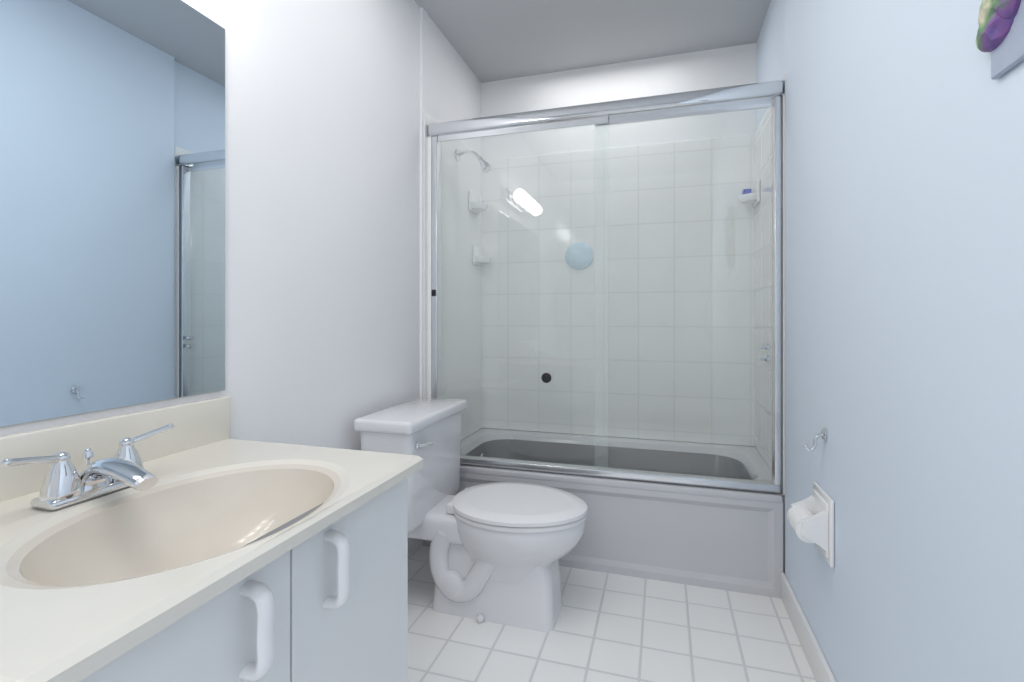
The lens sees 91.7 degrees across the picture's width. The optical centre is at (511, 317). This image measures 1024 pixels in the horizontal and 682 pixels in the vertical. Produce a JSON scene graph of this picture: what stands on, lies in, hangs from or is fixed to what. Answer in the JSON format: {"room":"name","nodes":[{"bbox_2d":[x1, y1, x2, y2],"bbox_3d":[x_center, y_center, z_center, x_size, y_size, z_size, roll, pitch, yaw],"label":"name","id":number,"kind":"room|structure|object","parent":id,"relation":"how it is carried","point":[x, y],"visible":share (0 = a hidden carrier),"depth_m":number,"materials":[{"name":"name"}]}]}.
{"room":"bathroom","nodes":[
{"label":"bathroom","id":0,"kind":"room"},
{"bbox_2d":[0,0,480,545],"bbox_3d":[-0.798,-0.191,1.242,0.112,2.500,4.012,0,0,17],"label":"wall","id":1,"kind":"structure","parent":0,"point":[328,102],"depth_m":1.66,"materials":[{"name":"paint"}]},
{"bbox_2d":[0,0,224,426],"bbox_3d":[-0.895,-0.278,0.756,0.006,0.927,1.086,0,0,17],"label":"mirror","id":2,"kind":"object","parent":1,"relation":"attached to","point":[112,204],"visible":1,"depth_m":1.01,"materials":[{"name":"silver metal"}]},
{"bbox_2d":[408,538,421,558],"bbox_3d":[-0.574,1.009,1.802,0.014,0.100,1.055,0,0,17],"label":"baseboard","id":3,"kind":"structure","parent":1,"relation":"attached to","point":[414,545],"depth_m":2.22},
{"bbox_2d":[423,111,481,439],"bbox_3d":[-0.299,-0.145,2.672,0.012,1.633,0.761,0,0,17],"label":"tile","id":4,"kind":"structure","parent":1,"relation":"attached to","point":[428,119],"depth_m":2.68,"materials":[{"name":"white tile"}]},
{"bbox_2d":[455,149,491,172],"bbox_3d":[-0.202,-0.833,2.632,0.195,0.137,0.060,0,0,17],"label":"shower head","id":5,"kind":"object","parent":4,"relation":"attached to","point":[483,163],"depth_m":2.62},
{"bbox_2d":[469,191,487,214],"bbox_3d":[-0.184,-0.666,2.877,0.087,0.110,0.150,0,0,17],"label":"mount","id":6,"kind":"object","parent":4,"relation":"attached to","point":[481,205],"depth_m":2.85,"materials":[{"name":"white ceramic"}]},
{"bbox_2d":[473,245,490,265],"bbox_3d":[-0.166,-0.366,2.935,0.087,0.110,0.150,0,0,17],"label":"mount","id":7,"kind":"object","parent":4,"relation":"attached to","point":[480,257],"depth_m":2.89,"materials":[{"name":"white ceramic"}]},
{"bbox_2d":[414,0,770,82],"bbox_3d":[-0.014,-1.491,1.004,1.750,0.100,4.012,0,0,17],"label":"ceiling","id":8,"kind":"structure","parent":0,"point":[492,40],"depth_m":2.49,"materials":[{"name":"paint"}]},
{"bbox_2d":[408,546,815,681],"bbox_3d":[-0.014,1.109,1.004,1.750,0.100,4.012,0,0,17],"label":"floor","id":9,"kind":"structure","parent":0,"point":[609,627],"depth_m":1.64,"materials":[{"name":"tile"}]},
{"bbox_2d":[0,396,422,681],"bbox_3d":[-0.575,0.630,0.843,0.566,0.858,0.745,0,0,17],"label":"bathroom vanity","id":10,"kind":"object","parent":9,"relation":"on","point":[190,542],"visible":1,"depth_m":0.83,"materials":[{"name":"laminate"}]},
{"bbox_2d":[0,423,174,510],"bbox_3d":[-0.682,0.259,0.856,0.154,0.097,0.272,0,0,17],"label":"faucet","id":11,"kind":"object","parent":10,"relation":"on","point":[104,484],"depth_m":0.84,"materials":[{"name":"silver metal"}]},
{"bbox_2d":[354,397,587,631],"bbox_3d":[-0.108,0.706,1.851,0.777,0.710,0.504,0,0,17],"label":"toilet","id":12,"kind":"object","parent":9,"relation":"on","point":[497,550],"visible":0.96,"depth_m":1.73,"materials":[{"name":"ceramic"}]},
{"bbox_2d":[423,428,784,597],"bbox_3d":[0.432,0.866,2.453,1.534,0.385,0.774,0,0,17],"label":"bathtub","id":13,"kind":"object","parent":9,"relation":"on","point":[733,540],"visible":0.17,"depth_m":2.04,"materials":[{"name":"ceramic"}]},
{"bbox_2d":[427,80,784,493],"bbox_3d":[0.331,-0.118,2.120,1.511,1.581,0.090,0,0,17],"label":"shower enclosure","id":14,"kind":"object","parent":13,"relation":"on","point":[752,96],"visible":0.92,"depth_m":2.10,"materials":[{"name":"clear glass"}]},
{"bbox_2d":[481,43,756,445],"bbox_3d":[0.554,-0.191,2.875,1.550,2.500,0.100,0,0,17],"label":"wall","id":15,"kind":"structure","parent":0,"point":[708,69],"depth_m":2.80,"materials":[{"name":"paint"}]},
{"bbox_2d":[482,134,754,445],"bbox_3d":[0.543,-0.145,2.820,1.538,1.633,0.012,0,0,17],"label":"tile","id":16,"kind":"structure","parent":15,"relation":"attached to","point":[628,350],"depth_m":2.78,"materials":[{"name":"white tile"}]},
{"bbox_2d":[565,242,592,269],"bbox_3d":[0.385,-0.356,2.853,0.160,0.160,0.014,0,0,17],"label":"disc","id":17,"kind":"object","parent":16,"relation":"attached to","point":[579,260],"depth_m":2.85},
{"bbox_2d":[757,0,1023,681],"bbox_3d":[0.761,-0.191,0.768,0.130,2.500,4.012,0,0,17],"label":"wall","id":18,"kind":"structure","parent":0,"point":[904,253],"depth_m":0.94,"materials":[{"name":"paint"}]},
{"bbox_2d":[755,74,784,469],"bbox_3d":[1.164,-0.145,2.236,0.012,1.633,0.745,0,0,17],"label":"tile","id":19,"kind":"structure","parent":18,"relation":"attached to","point":[764,297],"depth_m":2.34,"materials":[{"name":"white tile"}]},
{"bbox_2d":[739,179,759,207],"bbox_3d":[1.197,-0.626,2.521,0.087,0.110,0.150,0,0,17],"label":"mount","id":20,"kind":"object","parent":19,"relation":"attached to","point":[751,195],"depth_m":2.48,"materials":[{"name":"white ceramic"}]},
{"bbox_2d":[781,573,836,681],"bbox_3d":[0.579,1.009,0.419,0.014,0.100,3.038,0,0,17],"label":"baseboard","id":21,"kind":"structure","parent":18,"relation":"attached to","point":[817,660],"depth_m":1.55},
{"bbox_2d":[787,482,833,567],"bbox_3d":[0.844,0.579,1.416,0.086,0.180,0.164,0,0,17],"label":"toilet paper holder","id":22,"kind":"object","parent":18,"relation":"attached to","point":[810,519],"visible":1,"depth_m":1.36,"materials":[{"name":"white ceramic"}]},
{"bbox_2d":[803,428,826,451],"bbox_3d":[0.859,0.347,1.411,0.054,0.069,0.032,0,0,17],"label":"hook","id":23,"kind":"object","parent":18,"relation":"attached to","point":[823,434],"visible":1,"depth_m":1.41,"materials":[{"name":"silver metal"}]},
{"bbox_2d":[976,0,1023,79],"bbox_3d":[0.623,-0.527,0.568,0.055,0.400,0.289,0,0,17],"label":"plaque","id":24,"kind":"object","parent":18,"relation":"attached to","point":[1000,35],"visible":1,"depth_m":0.65,"materials":[{"name":"paint"}]}
]}

